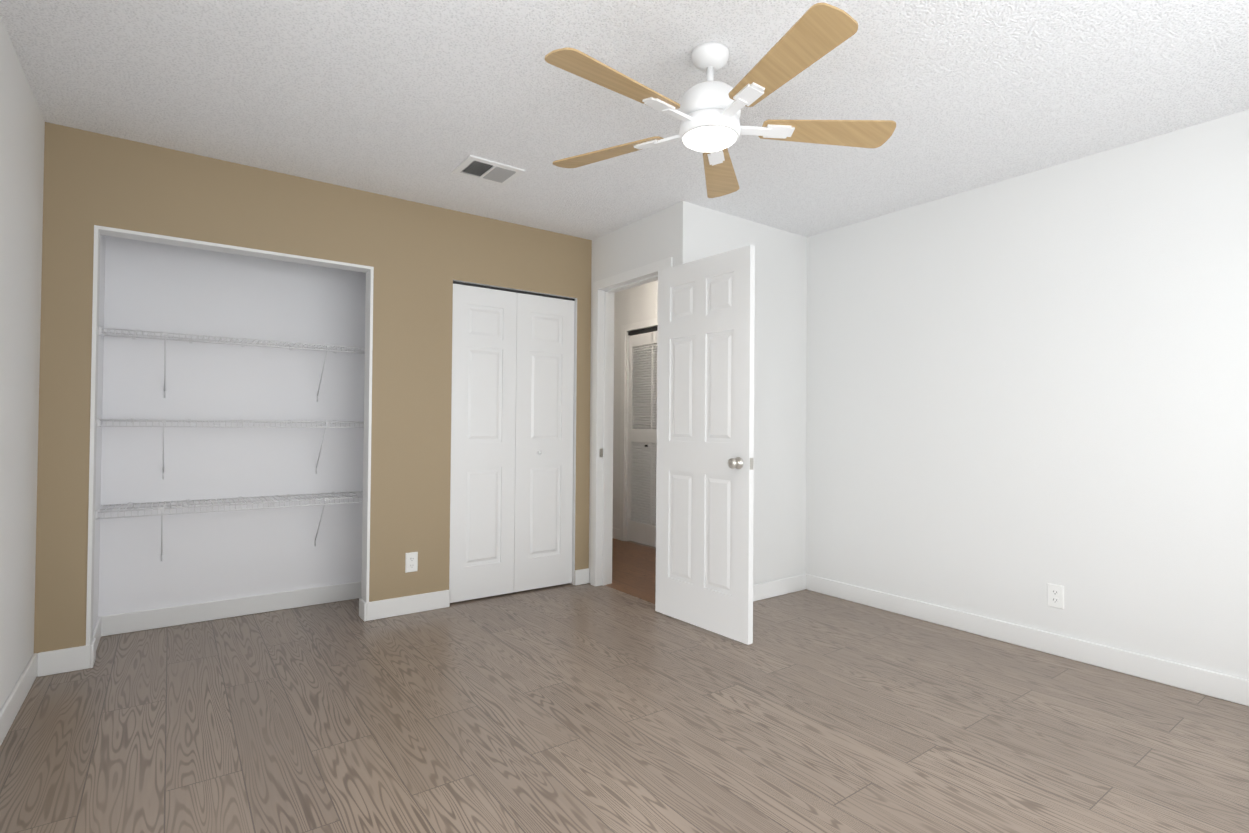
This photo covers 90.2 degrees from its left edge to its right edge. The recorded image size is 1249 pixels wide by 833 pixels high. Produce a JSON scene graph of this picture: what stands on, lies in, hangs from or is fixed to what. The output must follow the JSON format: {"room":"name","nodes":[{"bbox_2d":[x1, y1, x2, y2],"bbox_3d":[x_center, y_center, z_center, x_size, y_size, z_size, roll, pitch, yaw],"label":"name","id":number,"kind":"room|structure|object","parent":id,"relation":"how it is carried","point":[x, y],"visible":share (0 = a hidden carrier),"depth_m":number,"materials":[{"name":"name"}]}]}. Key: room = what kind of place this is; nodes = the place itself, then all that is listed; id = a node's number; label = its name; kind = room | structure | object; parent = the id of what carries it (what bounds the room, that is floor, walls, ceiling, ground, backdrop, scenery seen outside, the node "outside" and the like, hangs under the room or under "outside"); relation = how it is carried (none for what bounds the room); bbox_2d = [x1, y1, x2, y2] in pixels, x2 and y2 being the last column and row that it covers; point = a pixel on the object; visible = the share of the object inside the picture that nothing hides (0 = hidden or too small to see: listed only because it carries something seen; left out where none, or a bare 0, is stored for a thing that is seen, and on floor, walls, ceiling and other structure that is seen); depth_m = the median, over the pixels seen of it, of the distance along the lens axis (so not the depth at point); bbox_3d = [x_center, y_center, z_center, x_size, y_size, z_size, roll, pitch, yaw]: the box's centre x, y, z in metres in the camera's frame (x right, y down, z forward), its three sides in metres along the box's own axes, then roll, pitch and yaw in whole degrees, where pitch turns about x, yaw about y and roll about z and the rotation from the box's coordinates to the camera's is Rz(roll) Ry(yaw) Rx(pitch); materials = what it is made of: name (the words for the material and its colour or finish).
{"room":"empty bedroom","nodes":[
{"label":"empty bedroom","id":0,"kind":"room"},
{"bbox_2d":[0,16,44,710],"bbox_3d":[-1.509,-0.094,1.185,0.110,2.440,4.990,1,-1,-36],"label":"wall","id":1,"kind":"structure","parent":0,"point":[22,127],"depth_m":2.35,"materials":[{"name":"white paint"}]},
{"bbox_2d":[0,652,43,745],"bbox_3d":[-1.317,1.073,1.000,0.017,0.105,4.260,1,-1,-36],"label":"baseboard","id":2,"kind":"structure","parent":1,"relation":"attached to","point":[35,667],"depth_m":2.41,"materials":[{"name":"white wood"}]},
{"bbox_2d":[93,235,105,629],"bbox_3d":[-2.652,-0.078,3.055,0.110,2.440,0.400,1,-1,-36],"label":"wall","id":3,"kind":"structure","parent":0,"point":[99,429],"depth_m":3.13,"materials":[{"name":"white paint"}]},
{"bbox_2d":[98,236,365,616],"bbox_3d":[-1.785,-0.058,4.004,2.990,2.440,0.110,1,-1,-36],"label":"wall","id":4,"kind":"structure","parent":0,"point":[206,556],"depth_m":3.57,"materials":[{"name":"white paint"}]},
{"bbox_2d":[93,581,361,649],"bbox_3d":[-2.015,1.101,3.511,1.490,0.105,0.400,1,-1,-36],"label":"baseboard","id":5,"kind":"structure","parent":4,"relation":"attached to","point":[114,624],"depth_m":3.54,"materials":[{"name":"white wood"}]},
{"bbox_2d":[95,326,364,560],"bbox_3d":[-2.033,0.184,3.558,1.490,1.220,0.314,1,-1,-36],"label":"wire shelf","id":6,"kind":"object","parent":4,"relation":"attached to","point":[163,421],"visible":0.85,"depth_m":3.37,"materials":[{"name":"white metal"}]},
{"bbox_2d":[34,122,591,653],"bbox_3d":[-1.484,-0.061,3.592,2.990,2.440,0.110,1,-1,-36],"label":"wall","id":7,"kind":"structure","parent":0,"point":[420,258],"depth_m":3.45,"materials":[{"name":"beige paint"}]},
{"bbox_2d":[86,225,373,644],"bbox_3d":[-1.938,0.142,3.189,1.221,2.015,0.004,1,-1,-36],"label":"trim","id":8,"kind":"structure","parent":7,"relation":"attached to","point":[91,458],"depth_m":2.85,"materials":[{"name":"white wood"}]},
{"bbox_2d":[360,590,449,620],"bbox_3d":[-1.271,1.109,3.662,0.497,0.105,0.013,1,-1,-36],"label":"baseboard","id":9,"kind":"structure","parent":7,"relation":"attached to","point":[392,607],"depth_m":3.64,"materials":[{"name":"white wood"}]},
{"bbox_2d":[405,552,417,572],"bbox_3d":[-1.258,0.862,3.678,0.072,0.116,0.007,1,-1,-36],"label":"electrical outlet","id":10,"kind":"object","parent":7,"relation":"attached to","point":[411,561],"visible":1,"depth_m":3.68,"materials":[{"name":"white plastic"}]},
{"bbox_2d":[449,281,574,602],"bbox_3d":[-0.722,0.162,4.118,0.893,1.996,0.064,1,-1,-36],"label":"bifold door","id":11,"kind":"structure","parent":7,"relation":"in","point":[511,480],"depth_m":4.09,"materials":[{"name":"white wood"}]},
{"bbox_2d":[0,538,1248,832],"bbox_3d":[0.018,1.189,3.082,4.850,0.052,6.270,1,-1,-36],"label":"floor","id":12,"kind":"structure","parent":0,"point":[568,707],"depth_m":2.29,"materials":[{"name":"wood"}]},
{"bbox_2d":[0,0,1248,292],"bbox_3d":[0.038,-1.300,3.116,4.850,0.050,6.270,1,-1,-36],"label":"ceiling","id":13,"kind":"structure","parent":0,"point":[414,100],"depth_m":2.45,"materials":[{"name":"white paint"}]},
{"bbox_2d":[452,155,524,185],"bbox_3d":[-0.709,-1.274,3.239,0.300,0.011,0.250,1,-1,-36],"label":"ceiling vent","id":14,"kind":"object","parent":13,"relation":"in","point":[479,168],"visible":0.96,"depth_m":3.23,"materials":[{"name":"white metal"}]},
{"bbox_2d":[545,3,895,197],"bbox_3d":[0.279,-1.122,2.167,1.252,0.328,1.280,1,-1,-36],"label":"fan","id":15,"kind":"object","parent":13,"relation":"hanging from","point":[708,114],"visible":1,"depth_m":2.10,"materials":[{"name":"beige wood"}]},
{"bbox_2d":[589,201,696,583],"bbox_3d":[0.089,-0.042,4.066,0.110,2.440,0.980,1,-1,-36],"label":"wall","id":16,"kind":"structure","parent":0,"point":[670,231],"depth_m":3.96,"materials":[{"name":"white paint"}]},
{"bbox_2d":[591,257,672,585],"bbox_3d":[0.076,0.115,4.080,0.142,2.127,0.844,1,-1,-36],"label":"trim","id":17,"kind":"structure","parent":16,"relation":"attached to","point":[605,289],"depth_m":4.35,"materials":[{"name":"white wood"}]},
{"bbox_2d":[655,245,754,644],"bbox_3d":[0.433,0.142,3.461,0.163,2.032,0.723,1,-1,-36],"label":"door","id":18,"kind":"structure","parent":16,"relation":"in","point":[705,452],"depth_m":3.40,"materials":[{"name":"white wood"}]},
{"bbox_2d":[696,205,806,584],"bbox_3d":[0.810,-0.036,4.054,1.040,2.440,0.110,1,-1,-36],"label":"wall","id":19,"kind":"structure","parent":0,"point":[780,405],"depth_m":4.13,"materials":[{"name":"white paint"}]},
{"bbox_2d":[753,574,807,601],"bbox_3d":[0.765,1.130,3.949,1.123,0.105,0.033,1,-1,-36],"label":"baseboard","id":20,"kind":"structure","parent":19,"relation":"attached to","point":[761,591],"depth_m":4.12,"materials":[{"name":"white wood"}]},
{"bbox_2d":[613,110,1248,679],"bbox_3d":[1.457,-0.030,4.143,0.110,2.440,6.270,1,-1,-36],"label":"wall","id":21,"kind":"structure","parent":0,"point":[1023,390],"depth_m":3.11,"materials":[{"name":"white paint"}]},
{"bbox_2d":[612,528,619,539],"bbox_3d":[-0.213,1.153,6.297,0.013,0.105,0.585,1,-1,-36],"label":"baseboard","id":22,"kind":"structure","parent":21,"relation":"attached to","point":[615,533],"depth_m":6.09,"materials":[{"name":"white wood"}]},
{"bbox_2d":[620,318,657,540],"bbox_3d":[0.270,0.156,5.751,0.126,2.092,0.874,1,-1,-36],"label":"door frame","id":23,"kind":"structure","parent":21,"relation":"attached to","point":[626,329],"depth_m":6.03,"materials":[{"name":"white wood"}]},
{"bbox_2d":[627,326,656,546],"bbox_3d":[0.252,0.182,5.737,0.060,2.015,0.740,1,-1,-36],"label":"louvered door","id":24,"kind":"structure","parent":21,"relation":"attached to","point":[642,443],"depth_m":5.85,"materials":[{"name":"white wood"}]},
{"bbox_2d":[808,574,1248,705],"bbox_3d":[2.205,1.128,2.983,0.017,0.105,3.250,1,-1,-36],"label":"baseboard","id":25,"kind":"structure","parent":21,"relation":"attached to","point":[1158,670],"depth_m":3.07,"materials":[{"name":"white wood"}]},
{"bbox_2d":[1047,583,1063,608],"bbox_3d":[2.138,0.892,3.088,0.007,0.116,0.072,1,-1,-36],"label":"electrical outlet","id":26,"kind":"object","parent":21,"relation":"attached to","point":[1055,595],"visible":1,"depth_m":3.08,"materials":[{"name":"white plastic"}]}
]}

